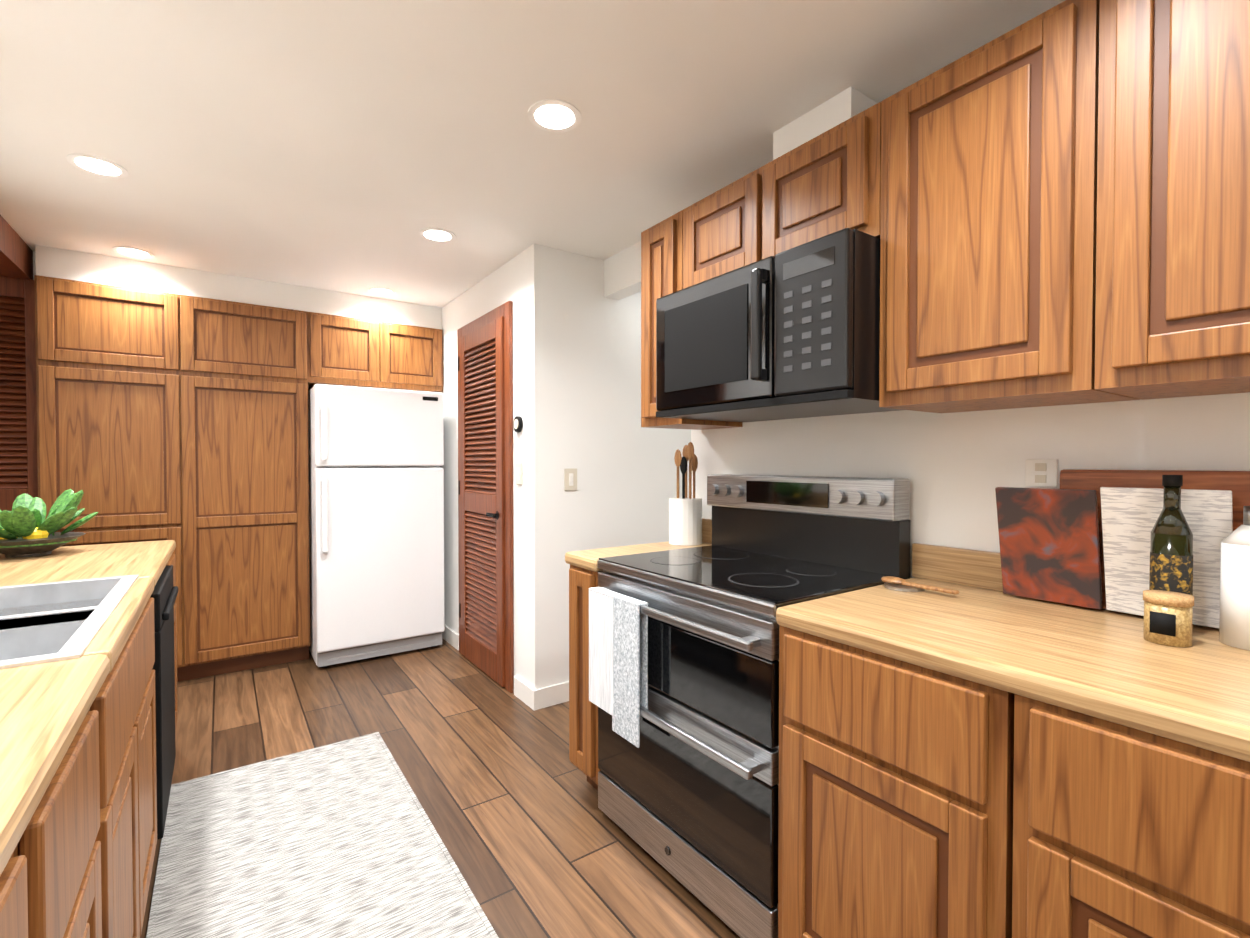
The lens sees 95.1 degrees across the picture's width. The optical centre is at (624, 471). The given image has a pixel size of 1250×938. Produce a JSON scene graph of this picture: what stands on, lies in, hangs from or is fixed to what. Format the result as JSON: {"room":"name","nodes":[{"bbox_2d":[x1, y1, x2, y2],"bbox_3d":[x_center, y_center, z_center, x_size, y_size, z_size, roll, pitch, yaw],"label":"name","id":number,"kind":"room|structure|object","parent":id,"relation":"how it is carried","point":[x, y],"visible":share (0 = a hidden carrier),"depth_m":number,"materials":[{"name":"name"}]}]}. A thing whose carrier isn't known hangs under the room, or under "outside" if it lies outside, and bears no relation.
{"room":"kitchen","nodes":[
{"label":"kitchen","id":0,"kind":"room"},
{"bbox_2d":[0,215,32,279],"bbox_3d":[-2.866,0.036,2.590,0.112,2.359,0.918,-1,1,-35],"label":"header beam","id":1,"kind":"structure","parent":0,"point":[16,256],"depth_m":2.75,"materials":[{"name":"brown wood"}]},
{"bbox_2d":[33,251,35,279],"bbox_3d":[-3.631,0.034,2.675,1.320,2.360,0.100,-1,1,-35],"label":"wall","id":2,"kind":"structure","parent":0,"point":[34,269],"depth_m":2.98,"materials":[{"name":"paint"}]},
{"bbox_2d":[0,276,37,510],"bbox_3d":[-3.442,0.106,2.725,0.945,2.190,0.034,-1,1,-35],"label":"hall door","id":3,"kind":"structure","parent":2,"relation":"in","point":[18,446],"depth_m":2.94,"materials":[{"name":"brown wood"}]},
{"bbox_2d":[35,245,441,328],"bbox_3d":[-2.313,-1.086,3.722,2.053,0.154,0.578,-1,1,-35],"label":"soffit","id":4,"kind":"structure","parent":0,"point":[49,261],"depth_m":3.34,"materials":[{"name":"paint"}]},
{"bbox_2d":[310,312,393,388],"bbox_3d":[-1.982,-0.786,3.932,0.550,0.440,0.623,-1,1,-35],"label":"upper cabinet","id":5,"kind":"object","parent":0,"relation":"attached to","point":[345,351],"depth_m":3.71,"materials":[{"name":"brown wood"}]},
{"bbox_2d":[140,638,739,937],"bbox_3d":[-0.678,1.264,1.445,4.700,0.060,6.450,-1,1,-35],"label":"floor","id":6,"kind":"structure","parent":0,"point":[537,841],"depth_m":2.36,"materials":[{"name":"brown wood"}]},
{"bbox_2d":[0,800,59,937],"bbox_3d":[-0.710,0.821,0.182,0.633,0.866,0.630,-1,1,-35],"label":"base cabinet","id":7,"kind":"object","parent":6,"relation":"on","point":[30,888],"depth_m":0.64,"materials":[{"name":"brown wood"}]},
{"bbox_2d":[44,680,119,937],"bbox_3d":[-1.019,0.814,0.619,0.633,0.866,0.440,-1,1,-35],"label":"base cabinet","id":8,"kind":"object","parent":6,"relation":"on","point":[78,810],"depth_m":0.88,"materials":[{"name":"brown wood"}]},
{"bbox_2d":[0,540,175,879],"bbox_3d":[-1.125,0.354,0.759,0.633,0.046,3.950,-1,1,-35],"label":"countertop","id":9,"kind":"structure","parent":8,"relation":"on","point":[44,707],"depth_m":0.83,"materials":[{"name":"beige wood"}]},
{"bbox_2d":[0,489,97,557],"bbox_3d":[-2.194,0.189,2.114,0.362,0.239,0.361,-1,1,-35],"label":"potted plant","id":10,"kind":"object","parent":9,"relation":"on","point":[27,529],"visible":1,"depth_m":2.08,"materials":[{"name":"plant"}]},
{"bbox_2d":[0,552,143,695],"bbox_3d":[-1.413,0.385,1.218,0.499,0.264,0.874,-1,1,-35],"label":"sink","id":11,"kind":"object","parent":9,"relation":"in","point":[52,607],"depth_m":1.54,"materials":[{"name":"silver metal"}]},
{"bbox_2d":[34,275,201,681],"bbox_3d":[-2.876,0.104,3.314,0.640,2.200,0.623,-1,1,-35],"label":"tall cabinet","id":12,"kind":"object","parent":6,"relation":"on","point":[180,420],"depth_m":3.07,"materials":[{"name":"brown wood"}]},
{"bbox_2d":[116,552,177,803],"bbox_3d":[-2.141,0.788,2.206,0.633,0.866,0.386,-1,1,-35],"label":"base cabinet","id":13,"kind":"object","parent":6,"relation":"on","point":[136,703],"depth_m":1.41,"materials":[{"name":"brown wood"}]},
{"bbox_2d":[150,565,177,839],"bbox_3d":[-1.819,0.799,1.825,0.605,0.858,0.596,-1,1,-35],"label":"dishwasher","id":14,"kind":"object","parent":6,"relation":"on","point":[164,594],"visible":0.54,"depth_m":1.84,"materials":[{"name":"black metal"}]},
{"bbox_2d":[198,297,309,676],"bbox_3d":[-2.410,0.098,3.643,0.632,2.200,0.623,-1,1,-35],"label":"tall cabinet","id":15,"kind":"object","parent":6,"relation":"on","point":[254,360],"depth_m":3.41,"materials":[{"name":"brown wood"}]},
{"bbox_2d":[146,732,498,937],"bbox_3d":[-0.865,1.224,1.600,0.755,0.012,2.020,-1,1,-35],"label":"rug","id":16,"kind":"object","parent":6,"relation":"on","point":[341,839],"visible":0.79,"depth_m":1.80,"materials":[{"name":"white fabric"}]},
{"bbox_2d":[308,384,444,666],"bbox_3d":[-1.716,0.331,3.890,0.765,1.724,0.735,-1,1,-35],"label":"fridge","id":17,"kind":"object","parent":6,"relation":"on","point":[376,506],"visible":0.98,"depth_m":3.60,"materials":[{"name":"metal"}]},
{"bbox_2d":[565,546,700,789],"bbox_3d":[0.094,0.787,2.294,0.643,0.866,0.213,-1,1,-35],"label":"base cabinet","id":18,"kind":"object","parent":6,"relation":"on","point":[583,572],"depth_m":2.11,"materials":[{"name":"brown wood"}]},
{"bbox_2d":[669,442,701,545],"bbox_3d":[0.256,0.089,2.417,0.139,0.428,0.140,-1,1,-35],"label":"utensil crock","id":19,"kind":"object","parent":18,"relation":"on","point":[685,520],"visible":1,"depth_m":2.37,"materials":[{"name":"white ceramic"}]},
{"bbox_2d":[589,474,910,937],"bbox_3d":[0.352,0.623,1.854,0.684,1.209,0.790,-1,1,-35],"label":"range","id":20,"kind":"object","parent":6,"relation":"on","point":[684,670],"visible":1,"depth_m":1.70,"materials":[{"name":"silver metal"}]},
{"bbox_2d":[777,622,996,937],"bbox_3d":[0.759,0.802,1.353,0.643,0.866,0.494,-1,1,-35],"label":"base cabinet","id":21,"kind":"object","parent":6,"relation":"on","point":[979,754],"depth_m":1.15,"materials":[{"name":"brown wood"}]},
{"bbox_2d":[776,574,1249,757],"bbox_3d":[1.083,0.352,0.890,0.643,0.046,1.615,-1,1,-35],"label":"countertop","id":22,"kind":"structure","parent":21,"relation":"on","point":[1101,661],"depth_m":1.05,"materials":[{"name":"beige wood"}]},
{"bbox_2d":[881,576,958,594],"bbox_3d":[0.782,0.305,1.528,0.100,0.025,0.206,-1,1,-35],"label":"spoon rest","id":23,"kind":"object","parent":22,"relation":"on","point":[896,583],"visible":1,"depth_m":1.53,"materials":[{"name":"brown wood"}]},
{"bbox_2d":[995,487,1101,609],"bbox_3d":[1.015,0.177,1.375,0.074,0.275,0.200,-1,1,-35],"label":"decorative board","id":24,"kind":"object","parent":22,"relation":"on","point":[1049,544],"visible":0.98,"depth_m":1.36,"materials":[{"name":"red paper"}]},
{"bbox_2d":[1060,469,1249,608],"bbox_3d":[1.327,0.163,1.038,0.022,0.325,0.900,-1,1,-35],"label":"cutting board","id":25,"kind":"object","parent":22,"relation":"on","point":[1237,483],"visible":0.17,"depth_m":1.26,"materials":[{"name":"brown wood"}]},
{"bbox_2d":[1100,487,1232,627],"bbox_3d":[1.138,0.175,1.206,0.070,0.282,0.202,-1,1,-35],"label":"decorative board","id":26,"kind":"object","parent":22,"relation":"on","point":[1130,516],"visible":0.6,"depth_m":1.21,"materials":[{"name":"white paper"}]},
{"bbox_2d":[1143,590,1193,646],"bbox_3d":[1.035,0.279,1.091,0.072,0.091,0.072,-1,1,-35],"label":"spice jar","id":27,"kind":"object","parent":22,"relation":"on","point":[1168,616],"visible":0.98,"depth_m":1.07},
{"bbox_2d":[1149,475,1192,595],"bbox_3d":[1.094,0.165,1.145,0.063,0.317,0.064,-1,1,-35],"label":"olive oil bottle","id":28,"kind":"object","parent":22,"relation":"on","point":[1171,557],"visible":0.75,"depth_m":1.13,"materials":[{"name":"green glass"}]},
{"bbox_2d":[1219,506,1249,649],"bbox_3d":[1.170,0.195,1.065,0.085,0.260,0.086,-1,1,-35],"label":"soap bottle","id":29,"kind":"object","parent":22,"relation":"on","point":[1234,626],"visible":0.96,"depth_m":1.06,"materials":[{"name":"white ceramic"}]},
{"bbox_2d":[989,686,1249,937],"bbox_3d":[1.219,0.813,0.703,0.643,0.866,1.100,-1,1,-35],"label":"base cabinet","id":30,"kind":"object","parent":6,"relation":"on","point":[1101,826],"depth_m":0.85,"materials":[{"name":"brown wood"}]},
{"bbox_2d":[440,243,555,689],"bbox_3d":[-1.008,0.016,3.763,0.100,2.360,2.050,-1,1,-35],"label":"wall","id":31,"kind":"structure","parent":0,"point":[525,280],"depth_m":2.98,"materials":[{"name":"paint"}]},
{"bbox_2d":[394,323,442,392],"bbox_3d":[-1.662,-0.790,4.157,0.492,0.440,0.623,-1,1,-35],"label":"upper cabinet","id":32,"kind":"object","parent":31,"relation":"attached to","point":[418,351],"depth_m":3.95,"materials":[{"name":"brown wood"}]},
{"bbox_2d":[457,301,513,692],"bbox_3d":[-0.871,0.137,3.428,0.060,2.130,0.830,-1,1,-35],"label":"closet door","id":33,"kind":"structure","parent":31,"relation":"in","point":[485,472],"depth_m":3.35,"materials":[{"name":"brown wood"}]},
{"bbox_2d":[442,625,568,709],"bbox_3d":[-0.329,1.147,3.735,1.184,0.100,2.809,-1,1,-35],"label":"baseboard","id":34,"kind":"structure","parent":31,"relation":"attached to","point":[536,699],"depth_m":2.98,"materials":[{"name":"white"}]},
{"bbox_2d":[513,416,522,431],"bbox_3d":[-0.568,-0.252,3.029,0.022,0.083,0.084,-1,1,-35],"label":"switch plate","id":35,"kind":"object","parent":31,"relation":"attached to","point":[518,422],"depth_m":3.01,"materials":[{"name":"silver metal"}]},
{"bbox_2d":[515,463,521,484],"bbox_3d":[-0.565,0.010,3.039,0.009,0.115,0.075,-1,1,-35],"label":"switch plate","id":36,"kind":"object","parent":31,"relation":"attached to","point":[518,466],"depth_m":3.03,"materials":[{"name":"beige plastic"}]},
{"bbox_2d":[0,0,1064,307],"bbox_3d":[-0.678,-1.156,1.406,4.700,0.060,6.450,-1,1,-35],"label":"ceiling","id":37,"kind":"structure","parent":0,"point":[348,146],"depth_m":1.81,"materials":[{"name":"paint"}]},
{"bbox_2d":[66,153,127,177],"bbox_3d":[-1.958,-1.134,2.125,0.169,0.005,0.169,-1,1,-41],"label":"recessed light","id":38,"kind":"object","parent":37,"relation":"in","point":[92,164],"depth_m":2.12,"materials":[{"name":"white"}]},
{"bbox_2d":[112,246,154,258],"bbox_3d":[-2.575,-1.148,2.998,0.169,0.005,0.169,1,1,31],"label":"recessed light","id":39,"kind":"object","parent":37,"relation":"in","point":[128,251],"depth_m":2.99,"materials":[{"name":"white"}]},
{"bbox_2d":[367,287,395,295],"bbox_3d":[-1.567,-1.159,3.686,0.169,0.005,0.169,-1,1,-41],"label":"recessed light","id":40,"kind":"object","parent":37,"relation":"in","point":[377,291],"depth_m":3.67,"materials":[{"name":"white"}]},
{"bbox_2d":[419,228,455,241],"bbox_3d":[-0.907,-1.145,2.769,0.169,0.005,0.169,1,1,31],"label":"recessed light","id":41,"kind":"object","parent":37,"relation":"in","point":[432,234],"depth_m":2.76,"materials":[{"name":"white"}]},
{"bbox_2d":[528,99,581,131],"bbox_3d":[-0.223,-1.130,1.820,0.169,0.005,0.169,1,1,34],"label":"recessed light","id":42,"kind":"object","parent":37,"relation":"in","point":[552,115],"depth_m":1.81,"materials":[{"name":"white"}]},
{"bbox_2d":[552,248,690,683],"bbox_3d":[0.101,0.023,3.354,1.200,2.360,0.100,-1,1,-35],"label":"wall","id":43,"kind":"structure","parent":0,"point":[576,369],"depth_m":3.11,"materials":[{"name":"paint"}]},
{"bbox_2d":[564,469,576,490],"bbox_3d":[-0.284,0.041,3.010,0.075,0.115,0.015,-1,1,-35],"label":"switch plate","id":44,"kind":"object","parent":43,"relation":"attached to","point":[570,475],"depth_m":3.01,"materials":[{"name":"beige plastic"}]},
{"bbox_2d":[773,86,876,159],"bbox_3d":[0.660,-1.048,1.852,0.198,0.169,0.290,-1,1,-35],"label":"soffit","id":45,"kind":"structure","parent":0,"point":[842,106],"depth_m":1.76,"materials":[{"name":"paint"}]},
{"bbox_2d":[604,241,1249,577],"bbox_3d":[1.138,0.053,1.454,0.100,2.360,4.200,-1,1,-35],"label":"wall","id":46,"kind":"structure","parent":0,"point":[956,468],"depth_m":1.61,"materials":[{"name":"paint"}]},
{"bbox_2d":[641,215,742,429],"bbox_3d":[0.260,-0.573,2.298,0.342,0.786,0.252,-1,1,-35],"label":"upper cabinet","id":47,"kind":"object","parent":46,"relation":"attached to","point":[656,241],"depth_m":2.23,"materials":[{"name":"brown wood"}]},
{"bbox_2d":[673,180,736,292],"bbox_3d":[0.464,-0.791,2.006,0.342,0.341,0.447,-1,1,-35],"label":"upper cabinet","id":48,"kind":"object","parent":46,"relation":"attached to","point":[705,231],"depth_m":1.98,"materials":[{"name":"brown wood"}]},
{"bbox_2d":[737,108,868,268],"bbox_3d":[0.650,-0.786,1.743,0.342,0.341,0.447,-1,1,-35],"label":"upper cabinet","id":49,"kind":"object","parent":46,"relation":"attached to","point":[819,188],"depth_m":1.63,"materials":[{"name":"brown wood"}]},
{"bbox_2d":[656,228,901,421],"bbox_3d":[0.496,-0.401,1.838,0.492,0.420,0.762,-1,1,-35],"label":"microwave","id":50,"kind":"object","parent":49,"relation":"attached to","point":[792,333],"visible":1,"depth_m":1.59,"materials":[{"name":"black plastic"}]},
{"bbox_2d":[912,543,1002,589],"bbox_3d":[1.337,0.277,1.068,0.020,0.102,1.615,-1,1,-35],"label":"backsplash","id":51,"kind":"structure","parent":46,"relation":"attached to","point":[972,567],"depth_m":1.61,"materials":[{"name":"beige wood"}]},
{"bbox_2d":[869,0,1104,412],"bbox_3d":[0.909,-0.558,1.380,0.342,0.786,0.445,-1,1,-35],"label":"upper cabinet","id":52,"kind":"object","parent":46,"relation":"attached to","point":[1051,206],"depth_m":1.26,"materials":[{"name":"brown wood"}]},
{"bbox_2d":[1025,459,1057,486],"bbox_3d":[1.064,0.004,1.462,0.009,0.070,0.070,-1,1,-35],"label":"outlet","id":53,"kind":"object","parent":46,"relation":"attached to","point":[1041,472],"depth_m":1.46,"materials":[{"name":"beige plastic"}]},
{"bbox_2d":[1077,0,1249,401],"bbox_3d":[1.212,-0.551,0.952,0.342,0.786,0.602,-1,1,-35],"label":"upper cabinet","id":54,"kind":"object","parent":46,"relation":"attached to","point":[1163,257],"depth_m":1.03,"materials":[{"name":"brown wood"}]}
]}

